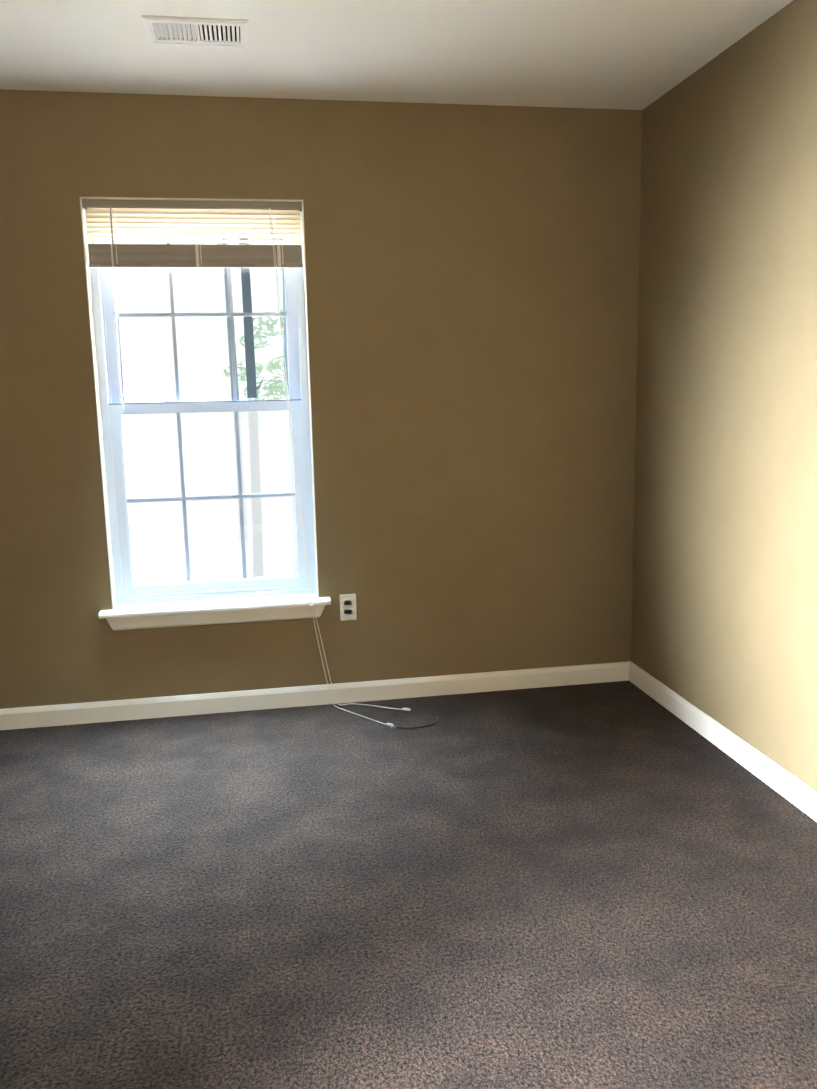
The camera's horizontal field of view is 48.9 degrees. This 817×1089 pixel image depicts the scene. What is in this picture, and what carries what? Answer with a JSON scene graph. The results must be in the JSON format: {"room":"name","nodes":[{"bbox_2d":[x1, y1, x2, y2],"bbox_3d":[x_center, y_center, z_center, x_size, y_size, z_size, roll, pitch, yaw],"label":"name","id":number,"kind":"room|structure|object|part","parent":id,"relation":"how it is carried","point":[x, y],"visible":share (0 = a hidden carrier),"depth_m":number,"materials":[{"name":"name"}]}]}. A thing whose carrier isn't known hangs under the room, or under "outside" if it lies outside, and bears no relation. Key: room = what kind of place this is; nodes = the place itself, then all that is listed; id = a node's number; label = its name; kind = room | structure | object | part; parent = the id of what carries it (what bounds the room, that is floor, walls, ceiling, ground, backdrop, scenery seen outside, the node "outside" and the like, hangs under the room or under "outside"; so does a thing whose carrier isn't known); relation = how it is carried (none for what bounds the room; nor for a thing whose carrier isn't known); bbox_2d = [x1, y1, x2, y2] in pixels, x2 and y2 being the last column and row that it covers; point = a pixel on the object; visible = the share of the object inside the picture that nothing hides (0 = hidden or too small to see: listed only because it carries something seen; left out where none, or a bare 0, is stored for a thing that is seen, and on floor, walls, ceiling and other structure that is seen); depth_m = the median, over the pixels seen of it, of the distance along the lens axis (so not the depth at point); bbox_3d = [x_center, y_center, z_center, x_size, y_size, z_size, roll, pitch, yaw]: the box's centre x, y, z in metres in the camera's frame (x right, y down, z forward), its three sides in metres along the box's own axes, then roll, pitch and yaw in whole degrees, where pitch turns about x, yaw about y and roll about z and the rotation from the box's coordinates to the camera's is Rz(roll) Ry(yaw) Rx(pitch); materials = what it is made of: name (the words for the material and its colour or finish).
{"room":"empty bedroom","nodes":[
{"label":"empty bedroom","id":0,"kind":"room"},
{"bbox_2d":[0,89,641,708],"bbox_3d":[-0.421,-0.527,3.738,3.137,2.440,0.150,-3,10,-10],"label":"wall","id":1,"kind":"structure","parent":0,"point":[472,275],"depth_m":3.69,"materials":[{"name":"paint"}]},
{"bbox_2d":[80,197,318,609],"bbox_3d":[-0.817,-0.551,3.628,0.840,1.600,0.079,-3,10,-10],"label":"liner","id":2,"kind":"object","parent":1,"relation":"attached to","point":[96,381],"visible":0.71,"depth_m":3.56,"materials":[{"name":"beige paint"}]},
{"bbox_2d":[85,212,316,604],"bbox_3d":[-0.830,-0.561,3.702,0.832,1.596,0.072,-3,10,-10],"label":"window","id":3,"kind":"structure","parent":1,"relation":"in","point":[100,335],"depth_m":3.71,"materials":[{"name":"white plastic"}]},
{"bbox_3d":[-0.841,-0.939,3.659,0.762,0.783,0.030,-3,10,-10],"label":"window sash","id":4,"kind":"part","parent":3,"relation":"part of","materials":[{"name":"white plastic"}]},
{"bbox_3d":[-0.841,-0.936,3.659,0.696,0.715,0.017,-3,10,-10],"label":"sash glass","id":5,"kind":"part","parent":3,"relation":"part of","materials":[{"name":"clear glass"}]},
{"bbox_2d":[115,233,285,401],"bbox_3d":[-0.841,-0.936,3.659,0.678,0.697,0.010,-3,10,-10],"label":"grille","id":6,"kind":"object","parent":3,"relation":"attached to","point":[172,314],"visible":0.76,"depth_m":3.66,"materials":[{"name":"white plastic"}]},
{"bbox_3d":[-0.819,-0.189,3.752,0.785,0.808,0.027,-3,10,-10],"label":"lower window sash gap","id":7,"kind":"part","parent":3,"relation":"part of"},
{"bbox_3d":[-0.819,-0.189,3.751,0.778,0.801,0.030,-3,10,-10],"label":"window sash","id":8,"kind":"part","parent":3,"relation":"part of","materials":[{"name":"white plastic"}]},
{"bbox_2d":[121,410,297,583],"bbox_3d":[-0.828,-0.177,3.807,0.772,0.805,0.002,-3,10,-10],"label":"window pane","id":9,"kind":"object","parent":3,"relation":"attached to","point":[209,501],"depth_m":3.80,"materials":[{"name":"clear glass"}]},
{"bbox_3d":[-0.819,-0.196,3.749,0.704,0.723,0.017,-3,10,-10],"label":"sash glass","id":10,"kind":"part","parent":3,"relation":"part of","materials":[{"name":"clear glass"}]},
{"bbox_2d":[127,412,294,581],"bbox_3d":[-0.819,-0.196,3.749,0.686,0.705,0.010,-3,10,-10],"label":"grille","id":11,"kind":"object","parent":3,"relation":"attached to","point":[185,498],"visible":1,"depth_m":3.74,"materials":[{"name":"white plastic"}]},
{"bbox_2d":[152,587,281,595],"bbox_3d":[-0.807,0.198,3.798,0.538,0.006,0.007,-3,10,-10],"label":"lift","id":12,"kind":"object","parent":3,"relation":"attached to","point":[217,591],"visible":1,"depth_m":3.79,"materials":[{"name":"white plastic"}]},
{"bbox_2d":[82,199,410,725],"bbox_3d":[-0.603,-0.296,3.517,1.188,2.066,0.398,-3,10,-10],"label":"window blind","id":13,"kind":"object","parent":3,"relation":"attached to","point":[176,216],"visible":0.96,"depth_m":3.50,"materials":[{"name":"beige plastic"}]},
{"bbox_3d":[-0.827,-1.096,3.529,0.818,0.012,0.024,-3,10,-10],"label":"rail","id":14,"kind":"part","parent":13,"relation":"part of","materials":[{"name":"beige plastic"}]},
{"bbox_3d":[-0.256,-0.297,3.558,0.489,2.041,0.359,-3,10,-10],"label":"cord","id":15,"kind":"part","parent":13,"relation":"part of","materials":[{"name":"white plastic"}]},
{"bbox_2d":[244,398,256,400],"bbox_3d":[-0.659,-0.597,3.716,0.062,0.017,0.037,-3,10,-10],"label":"sash lock","id":16,"kind":"object","parent":3,"relation":"attached to","point":[249,399],"depth_m":3.70,"materials":[{"name":"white plastic"}]},
{"bbox_2d":[98,593,330,618],"bbox_3d":[-0.795,0.253,3.739,0.930,0.022,0.148,-3,10,-10],"label":"stool","id":17,"kind":"object","parent":1,"relation":"attached to","point":[197,606],"visible":0.95,"depth_m":3.70,"materials":[{"name":"beige paint"}]},
{"bbox_2d":[106,605,324,629],"bbox_3d":[-0.790,0.299,3.726,0.900,0.064,0.013,-3,10,-10],"label":"apron","id":18,"kind":"object","parent":1,"relation":"attached to","point":[192,619],"visible":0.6,"depth_m":3.72,"materials":[{"name":"beige paint"}]},
{"bbox_2d":[0,661,630,729],"bbox_3d":[-0.382,0.646,3.856,2.837,0.086,0.014,-3,10,-10],"label":"baseboard","id":19,"kind":"structure","parent":1,"relation":"attached to","point":[136,709],"depth_m":3.84,"materials":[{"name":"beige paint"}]},
{"bbox_2d":[339,594,356,620],"bbox_3d":[-0.257,0.267,3.818,0.070,0.114,0.007,-3,10,-10],"label":"electrical outlet","id":20,"kind":"object","parent":1,"relation":"attached to","point":[347,606],"visible":1,"depth_m":3.82,"materials":[{"name":"white plastic"}]},
{"bbox_2d":[344,598,351,616],"bbox_3d":[-0.257,0.267,3.817,0.033,0.081,0.002,-3,10,-10],"label":"receptacle","id":21,"kind":"object","parent":20,"relation":"attached to","point":[347,601],"depth_m":3.82,"materials":[{"name":"white plastic"}]},
{"bbox_2d":[0,0,792,109],"bbox_3d":[-0.026,-1.390,1.129,3.137,0.120,5.077,-3,10,-10],"label":"ceiling","id":22,"kind":"structure","parent":0,"point":[622,54],"depth_m":2.98,"materials":[{"name":"white paint"}]},
{"bbox_2d":[142,15,247,47],"bbox_3d":[-0.659,-1.675,2.785,0.312,0.168,0.206,-3,10,-10],"label":"ceiling vent","id":23,"kind":"object","parent":22,"relation":"in","point":[195,31],"visible":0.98,"depth_m":2.80,"materials":[{"name":"white metal"}]},
{"bbox_2d":[0,681,816,1088],"bbox_3d":[0.029,1.133,1.559,3.137,0.120,5.077,-3,10,-10],"label":"floor","id":24,"kind":"structure","parent":0,"point":[602,885],"depth_m":2.35,"materials":[{"name":"carpet"}]},
{"bbox_2d":[391,712,438,728],"bbox_3d":[0.023,0.714,3.639,0.210,0.009,0.156,-3,10,-10],"label":"cable","id":25,"kind":"object","parent":24,"relation":"on","point":[418,726],"visible":1,"depth_m":3.57,"materials":[{"name":"grey plastic"}]},
{"bbox_2d":[631,0,816,790],"bbox_3d":[1.486,-0.191,1.518,0.150,2.440,4.927,-3,10,-10],"label":"wall","id":26,"kind":"structure","parent":0,"point":[724,610],"depth_m":3.10,"materials":[{"name":"paint"}]},
{"bbox_2d":[629,662,816,821],"bbox_3d":[1.419,0.963,1.768,0.014,0.086,4.763,-3,10,-10],"label":"baseboard","id":27,"kind":"structure","parent":26,"relation":"attached to","point":[788,786],"depth_m":3.21,"materials":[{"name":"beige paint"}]},
{"label":"outside","id":28,"kind":"structure","parent":0,"visible":0},
{"bbox_2d":[110,228,290,494],"bbox_3d":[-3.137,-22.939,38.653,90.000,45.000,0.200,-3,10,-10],"label":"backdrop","id":29,"kind":"structure","parent":28,"point":[206,340],"depth_m":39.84,"materials":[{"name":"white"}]},
{"bbox_2d":[127,489,294,583],"bbox_3d":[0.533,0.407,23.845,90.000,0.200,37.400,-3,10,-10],"label":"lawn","id":30,"kind":"structure","parent":28,"point":[208,537],"depth_m":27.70,"materials":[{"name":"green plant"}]},
{"bbox_2d":[222,234,248,541],"bbox_3d":[-5.342,-11.426,25.116,0.585,23.051,1.603,-3,10,-10],"label":"trunk","id":31,"kind":"object","parent":30,"relation":"on","point":[228,328],"depth_m":26.04,"materials":[{"name":"brown plant"}]},
{"bbox_2d":[239,229,263,577],"bbox_3d":[-3.043,-9.380,15.799,0.606,22.050,2.386,-3,10,-10],"label":"trunk","id":32,"kind":"object","parent":30,"relation":"on","point":[249,325],"depth_m":16.43,"materials":[{"name":"brown plant"}]},
{"bbox_2d":[281,239,297,574],"bbox_3d":[-2.712,-11.076,19.749,1.912,24.050,1.418,-3,10,-10],"label":"trunk","id":33,"kind":"object","parent":30,"relation":"on","point":[286,373],"depth_m":20.45,"materials":[{"name":"brown plant"}]},
{"bbox_3d":[-1.931,-5.377,26.397,2.956,10.551,2.126,-3,10,-10],"label":"trunk","id":34,"kind":"object","parent":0,"visible":0},
{"bbox_2d":[216,229,285,426],"bbox_3d":[-2.544,-6.562,26.297,6.102,6.352,5.538,-3,10,-10],"label":"foliage","id":35,"kind":"object","parent":34,"relation":"attached to","point":[226,374],"depth_m":25.54,"materials":[{"name":"green plant"}]},
{"bbox_3d":[-0.782,-0.518,11.134,1.227,6.051,2.563,-3,10,-10],"label":"trunk","id":36,"kind":"object","parent":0,"visible":0},
{"bbox_2d":[275,386,292,461],"bbox_3d":[-0.735,-1.698,11.851,2.089,1.737,1.894,-3,10,-10],"label":"foliage","id":37,"kind":"object","parent":36,"relation":"attached to","point":[289,440],"depth_m":11.71,"materials":[{"name":"green plant"}]},
{"bbox_3d":[-2.653,-4.115,23.549,1.677,9.051,0.731,-3,10,-10],"label":"trunk","id":38,"kind":"object","parent":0,"visible":0},
{"bbox_2d":[240,310,284,375],"bbox_3d":[-3.393,-5.727,23.602,2.142,2.629,2.177,-3,10,-10],"label":"foliage","id":39,"kind":"object","parent":38,"relation":"attached to","point":[269,327],"depth_m":23.68,"materials":[{"name":"green plant"}]}
]}

